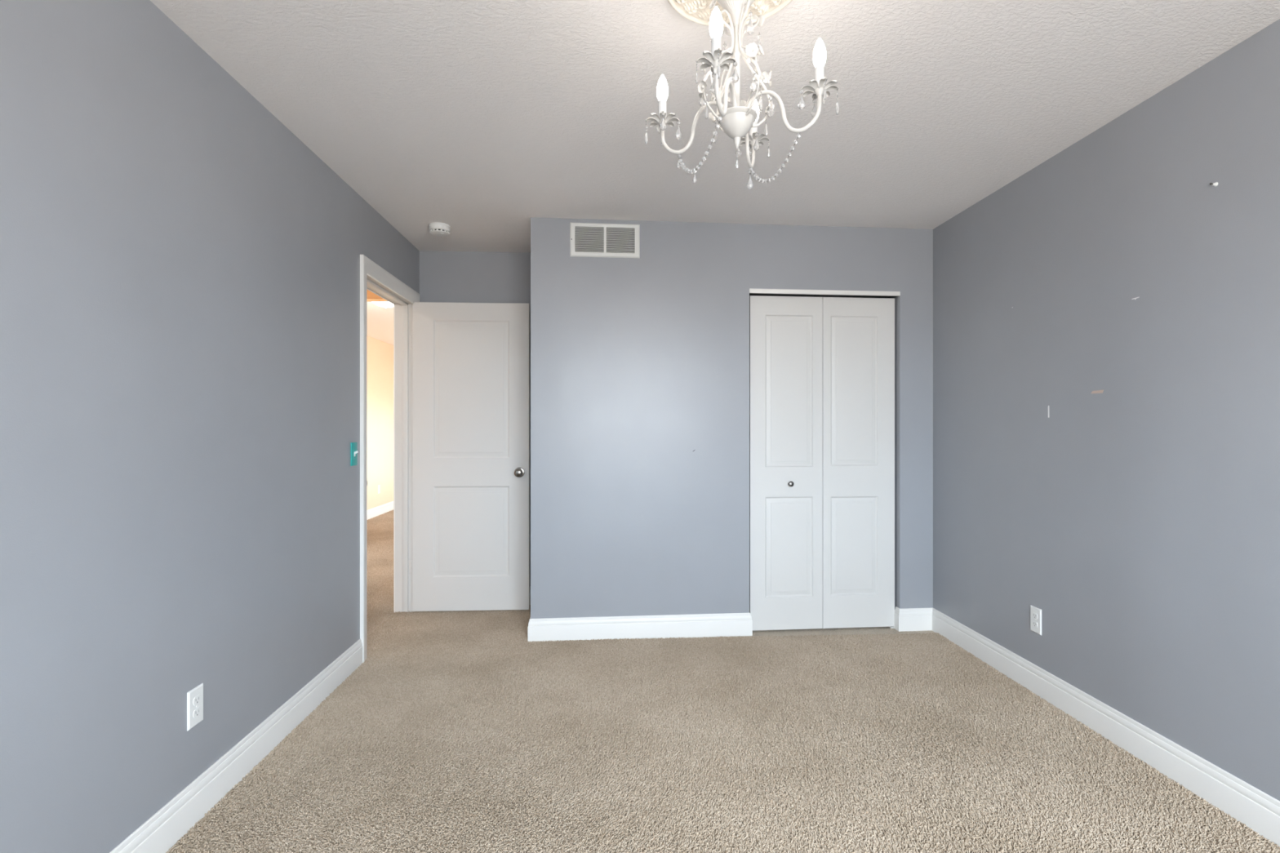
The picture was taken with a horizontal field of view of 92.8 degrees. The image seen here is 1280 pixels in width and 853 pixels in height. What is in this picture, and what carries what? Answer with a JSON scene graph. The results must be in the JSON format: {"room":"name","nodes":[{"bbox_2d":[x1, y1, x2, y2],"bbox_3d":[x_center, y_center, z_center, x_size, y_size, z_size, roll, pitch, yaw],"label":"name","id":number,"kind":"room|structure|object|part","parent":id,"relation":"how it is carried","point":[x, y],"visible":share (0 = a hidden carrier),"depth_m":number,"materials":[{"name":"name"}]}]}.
{"room":"empty bedroom","nodes":[
{"label":"empty bedroom","id":0,"kind":"room"},
{"bbox_2d":[0,0,419,852],"bbox_3d":[-1.417,0.018,1.292,0.125,2.430,5.968,0,0,-3],"label":"wall","id":1,"kind":"structure","parent":0,"point":[180,270],"depth_m":1.73,"materials":[{"name":"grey paint"}]},
{"bbox_2d":[186,683,203,730],"bbox_3d":[-1.382,0.872,1.897,0.008,0.117,0.070,0,0,-3],"label":"wall outlet","id":2,"kind":"object","parent":1,"relation":"attached to","point":[194,696],"visible":1,"depth_m":1.89,"materials":[{"name":"white plastic"}]},
{"bbox_2d":[192,707,200,718],"bbox_3d":[-1.380,0.891,1.897,0.002,0.025,0.033,0,0,-3],"label":"socket","id":3,"kind":"object","parent":2,"relation":"attached to","point":[196,711],"depth_m":1.90,"materials":[{"name":"grey plastic"}]},
{"bbox_2d":[193,694,200,706],"bbox_3d":[-1.380,0.853,1.897,0.002,0.025,0.033,0,0,-3],"label":"socket","id":4,"kind":"object","parent":2,"relation":"attached to","point":[197,698],"depth_m":1.90,"materials":[{"name":"grey plastic"}]},
{"bbox_2d":[109,638,362,852],"bbox_3d":[-1.321,1.167,0.798,0.014,0.133,4.732,0,0,-3],"label":"baseboard","id":5,"kind":"structure","parent":1,"relation":"attached to","point":[161,832],"depth_m":2.07,"materials":[{"name":"white paint"}]},
{"bbox_2d":[350,442,358,466],"bbox_3d":[-1.436,0.139,3.079,0.024,0.117,0.072,0,0,-3],"label":"light switch","id":6,"kind":"object","parent":1,"relation":"attached to","point":[353,446],"visible":1,"depth_m":3.07,"materials":[{"name":"teal plastic"}]},
{"bbox_2d":[360,254,419,662],"bbox_3d":[-1.539,0.171,3.630,0.163,2.125,0.948,0,0,-3],"label":"door frame","id":7,"kind":"structure","parent":1,"relation":"attached to","point":[403,308],"depth_m":4.03,"materials":[{"name":"white paint"}]},
{"bbox_2d":[408,302,529,611],"bbox_3d":[-1.132,0.199,4.012,0.793,2.032,0.100,0,0,-3],"label":"door","id":8,"kind":"structure","parent":1,"relation":"in","point":[469,448],"depth_m":4.02,"materials":[{"name":"white paint"}]},
{"bbox_3d":[-0.797,0.304,4.010,0.066,0.066,0.060,0,0,-3],"label":"knob","id":9,"kind":"part","parent":8,"relation":"part of","materials":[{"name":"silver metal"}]},
{"bbox_2d":[366,335,393,510],"bbox_3d":[-3.550,0.018,6.033,0.120,2.430,7.820,0,0,-3],"label":"wall","id":10,"kind":"structure","parent":0,"point":[380,354],"depth_m":8.48,"materials":[{"name":"beige paint"}]},
{"bbox_2d":[366,501,393,519],"bbox_3d":[-3.483,1.167,6.036,0.014,0.133,7.580,0,0,-3],"label":"baseboard","id":11,"kind":"structure","parent":10,"relation":"attached to","point":[379,510],"depth_m":8.43,"materials":[{"name":"white paint"}]},
{"bbox_2d":[419,250,885,586],"bbox_3d":[0.117,0.018,4.300,3.254,2.430,0.120,0,0,-3],"label":"wall","id":12,"kind":"structure","parent":0,"point":[445,277],"depth_m":4.17,"materials":[{"name":"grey paint"}]},
{"bbox_2d":[150,0,1279,345],"bbox_3d":[-0.822,-1.257,4.213,5.379,0.120,11.740,0,0,-3],"label":"ceiling","id":13,"kind":"structure","parent":0,"point":[481,119],"depth_m":2.21,"materials":[{"name":"white paint"}]},
{"bbox_2d":[366,288,388,302],"bbox_3d":[-2.551,-1.111,4.926,1.760,0.173,0.105,0,0,-3],"label":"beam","id":14,"kind":"structure","parent":13,"relation":"attached to","point":[371,296],"depth_m":4.90,"materials":[{"name":"orange paint"}]},
{"bbox_2d":[372,302,393,309],"bbox_3d":[-2.330,-1.137,5.586,0.296,0.121,0.296,0,0,-3],"label":"ceiling light","id":15,"kind":"object","parent":13,"relation":"attached to","point":[386,304],"visible":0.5,"depth_m":5.53,"materials":[{"name":"white glass"}]},
{"bbox_2d":[428,222,450,236],"bbox_3d":[-1.193,-1.170,3.630,0.124,0.054,0.124,0,0,-3],"label":"smoke detector","id":16,"kind":"object","parent":13,"relation":"attached to","point":[437,228],"visible":1,"depth_m":3.59,"materials":[{"name":"white plastic"}]},
{"bbox_2d":[667,0,792,27],"bbox_3d":[0.250,-1.187,1.617,0.384,0.020,0.384,0,0,-3],"label":"ceiling medallion","id":17,"kind":"object","parent":13,"relation":"attached to","point":[698,11],"visible":0.56,"depth_m":1.73,"materials":[{"name":"beige paint"}]},
{"bbox_2d":[644,0,839,189],"bbox_3d":[0.258,-0.913,1.618,0.389,0.553,0.389,0,0,-23],"label":"chandelier","id":18,"kind":"object","parent":13,"relation":"hanging from","point":[736,122],"visible":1,"depth_m":1.59,"materials":[{"name":"white metal"}]},
{"bbox_3d":[0.063,-0.943,1.698,0.033,0.076,0.033,0,0,22],"label":"bulb","id":19,"kind":"part","parent":18,"relation":"part of","materials":[{"name":"white glass"}]},
{"bbox_3d":[0.151,-0.814,1.662,0.202,0.127,0.010,0,0,22],"label":"arm","id":20,"kind":"part","parent":18,"relation":"part of","materials":[{"name":"white metal"}]},
{"bbox_2d":[697,80,706,93],"bbox_3d":[0.160,-0.872,1.564,0.006,0.029,0.029,-15,50,-44],"label":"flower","id":21,"kind":"object","parent":18,"relation":"on","point":[702,86],"depth_m":1.57,"materials":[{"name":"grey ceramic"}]},
{"bbox_2d":[708,112,715,122],"bbox_3d":[0.204,-0.872,1.714,0.006,0.029,0.029,-15,-49,45],"label":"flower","id":22,"kind":"object","parent":18,"relation":"on","point":[712,117],"depth_m":1.71,"materials":[{"name":"white metal"}]},
{"bbox_2d":[710,94,715,101],"bbox_3d":[0.198,-0.885,1.642,0.005,0.024,0.024,33,2,19],"label":"flower","id":23,"kind":"object","parent":18,"relation":"on","point":[713,99],"depth_m":1.64,"materials":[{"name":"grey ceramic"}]},
{"bbox_2d":[709,0,716,8],"bbox_3d":[0.191,-1.099,1.585,0.006,0.027,0.027,20,-36,-32],"label":"flower","id":24,"kind":"object","parent":18,"relation":"on","point":[713,2],"depth_m":1.59,"materials":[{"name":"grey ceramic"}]},
{"bbox_3d":[0.178,-0.943,1.423,0.033,0.076,0.033,0,0,22],"label":"bulb","id":25,"kind":"part","parent":18,"relation":"part of","materials":[{"name":"white glass"}]},
{"bbox_2d":[714,66,721,74],"bbox_3d":[0.180,-0.826,1.412,0.019,0.019,0.004,30,21,14],"label":"flower","id":26,"kind":"object","parent":18,"relation":"on","point":[715,67],"depth_m":1.41,"materials":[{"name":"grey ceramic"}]},
{"bbox_3d":[0.214,-0.814,1.511,0.010,0.127,0.202,0,0,22],"label":"arm","id":27,"kind":"part","parent":18,"relation":"part of","materials":[{"name":"white metal"}]},
{"bbox_3d":[0.258,-0.943,1.618,0.018,0.255,0.018,0,0,-3],"label":"stem","id":28,"kind":"part","parent":18,"relation":"part of","materials":[{"name":"white metal"}]},
{"bbox_3d":[0.258,-0.793,1.618,0.106,0.061,0.106,0,0,-3],"label":"lamp shade","id":29,"kind":"part","parent":18,"relation":"part of","materials":[{"name":"metal"}]},
{"bbox_2d":[740,100,746,106],"bbox_3d":[0.282,-0.885,1.677,0.024,0.024,0.005,-34,14,35],"label":"flower","id":30,"kind":"object","parent":18,"relation":"on","point":[743,103],"depth_m":1.67,"materials":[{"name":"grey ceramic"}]},
{"bbox_3d":[0.302,-0.814,1.725,0.010,0.127,0.202,0,0,22],"label":"arm","id":31,"kind":"part","parent":18,"relation":"part of","materials":[{"name":"white metal"}]},
{"bbox_2d":[745,41,759,57],"bbox_3d":[0.280,-0.945,1.527,0.033,0.033,0.007,16,18,2],"label":"flower","id":32,"kind":"object","parent":18,"relation":"on","point":[752,48],"depth_m":1.53,"materials":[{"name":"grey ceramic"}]},
{"bbox_3d":[0.338,-0.943,1.813,0.033,0.076,0.033,0,0,22],"label":"bulb","id":33,"kind":"part","parent":18,"relation":"part of","materials":[{"name":"white"}]},
{"bbox_2d":[756,14,764,26],"bbox_3d":[0.325,-1.099,1.651,0.006,0.027,0.027,-20,-24,-32],"label":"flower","id":34,"kind":"object","parent":18,"relation":"on","point":[761,22],"depth_m":1.65,"materials":[{"name":"white metal"}]},
{"bbox_2d":[758,44,764,55],"bbox_3d":[0.306,-0.953,1.543,0.006,0.029,0.029,-17,-46,34],"label":"flower","id":35,"kind":"object","parent":18,"relation":"on","point":[761,50],"depth_m":1.54,"materials":[{"name":"white metal"}]},
{"bbox_2d":[761,70,768,83],"bbox_3d":[0.311,-0.872,1.520,0.029,0.029,0.006,-14,20,-42],"label":"flower","id":36,"kind":"object","parent":18,"relation":"on","point":[765,77],"depth_m":1.52,"materials":[{"name":"white metal"}]},
{"bbox_2d":[768,69,772,83],"bbox_3d":[0.348,-0.944,1.641,0.007,0.033,0.033,17,28,6],"label":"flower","id":37,"kind":"object","parent":18,"relation":"on","point":[770,73],"depth_m":1.63,"materials":[{"name":"white metal"}]},
{"bbox_3d":[0.365,-0.814,1.574,0.202,0.127,0.010,0,0,22],"label":"arm","id":38,"kind":"part","parent":18,"relation":"part of","materials":[{"name":"white metal"}]},
{"bbox_3d":[0.453,-0.943,1.538,0.033,0.076,0.033,0,0,22],"label":"bulb","id":39,"kind":"part","parent":18,"relation":"part of","materials":[{"name":"white glass"}]},
{"bbox_2d":[165,510,1279,852],"bbox_3d":[-0.822,1.293,4.213,5.379,0.120,11.740,0,0,-3],"label":"floor","id":40,"kind":"structure","parent":0,"point":[455,731],"depth_m":2.24,"materials":[{"name":"beige carpet"}]},
{"bbox_2d":[530,217,933,618],"bbox_3d":[0.574,0.018,3.648,2.418,2.430,0.111,0,0,-5],"label":"wall","id":41,"kind":"structure","parent":0,"point":[640,366],"depth_m":3.56,"materials":[{"name":"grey paint"}]},
{"bbox_2d":[569,222,639,257],"bbox_3d":[-0.202,-1.076,3.520,0.402,0.196,0.011,0,0,-5],"label":"air vent","id":42,"kind":"object","parent":41,"relation":"in","point":[586,239],"visible":1,"depth_m":3.52,"materials":[{"name":"white metal"}]},
{"bbox_2d":[527,612,752,641],"bbox_3d":[-0.007,1.167,3.869,1.306,0.133,0.727,0,0,-3],"label":"baseboard","id":43,"kind":"structure","parent":41,"relation":"attached to","point":[725,624],"depth_m":3.53,"materials":[{"name":"white paint"}]},
{"bbox_2d":[749,293,897,631],"bbox_3d":[1.105,0.210,3.679,0.925,2.045,0.062,0,0,-5],"label":"door","id":44,"kind":"structure","parent":41,"relation":"in","point":[822,369],"depth_m":3.68,"materials":[{"name":"white paint"}]},
{"bbox_3d":[0.903,0.344,3.646,0.033,0.033,0.032,0,0,-5],"label":"knob","id":45,"kind":"part","parent":44,"relation":"part of","materials":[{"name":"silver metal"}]},
{"bbox_2d":[749,288,900,296],"bbox_3d":[1.108,-0.801,3.642,0.927,0.026,0.018,0,0,-5],"label":"trim","id":46,"kind":"structure","parent":41,"relation":"attached to","point":[751,290],"depth_m":3.63,"materials":[{"name":"white paint"}]},
{"bbox_2d":[893,606,932,631],"bbox_3d":[1.666,1.167,3.699,0.227,0.133,0.057,0,0,-3],"label":"baseboard","id":47,"kind":"structure","parent":41,"relation":"attached to","point":[904,619],"depth_m":3.68,"materials":[{"name":"white paint"}]},
{"bbox_2d":[885,18,1279,800],"bbox_3d":[1.955,0.018,1.468,0.121,2.430,5.968,0,0,-3],"label":"wall","id":48,"kind":"structure","parent":0,"point":[1140,516],"depth_m":2.28,"materials":[{"name":"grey paint"}]},
{"bbox_2d":[1030,604,1041,635],"bbox_3d":[1.821,0.891,2.806,0.008,0.117,0.070,0,0,-3],"label":"wall outlet","id":49,"kind":"object","parent":48,"relation":"attached to","point":[1035,613],"visible":1,"depth_m":2.80,"materials":[{"name":"white plastic"}]},
{"bbox_2d":[1032,621,1037,627],"bbox_3d":[1.819,0.911,2.806,0.002,0.025,0.033,0,0,-3],"label":"socket","id":50,"kind":"object","parent":49,"relation":"attached to","point":[1034,623],"depth_m":2.80,"materials":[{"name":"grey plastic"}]},
{"bbox_2d":[1032,612,1037,619],"bbox_3d":[1.819,0.872,2.806,0.002,0.025,0.033,0,0,-3],"label":"socket","id":51,"kind":"object","parent":49,"relation":"attached to","point":[1034,614],"depth_m":2.80,"materials":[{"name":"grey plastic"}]},
{"bbox_2d":[1091,390,1103,393],"bbox_3d":[1.843,-0.140,2.456,0.001,0.012,0.066,0,0,-3],"label":"scrap","id":52,"kind":"object","parent":48,"relation":"attached to","point":[1096,391],"visible":1,"depth_m":2.45,"materials":[{"name":"beige paper"}]},
{"bbox_2d":[932,608,1279,846],"bbox_3d":[1.904,1.167,1.151,0.014,0.133,5.101,0,0,-3],"label":"baseboard","id":53,"kind":"structure","parent":48,"relation":"attached to","point":[1250,806],"depth_m":2.27,"materials":[{"name":"white paint"}]},
{"bbox_2d":[1209,182,1217,186],"bbox_3d":[1.858,-0.785,1.975,0.022,0.013,0.013,0,0,-3],"label":"wall anchor","id":54,"kind":"object","parent":48,"relation":"attached to","point":[1215,184],"visible":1,"depth_m":1.97,"materials":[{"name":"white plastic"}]}
]}

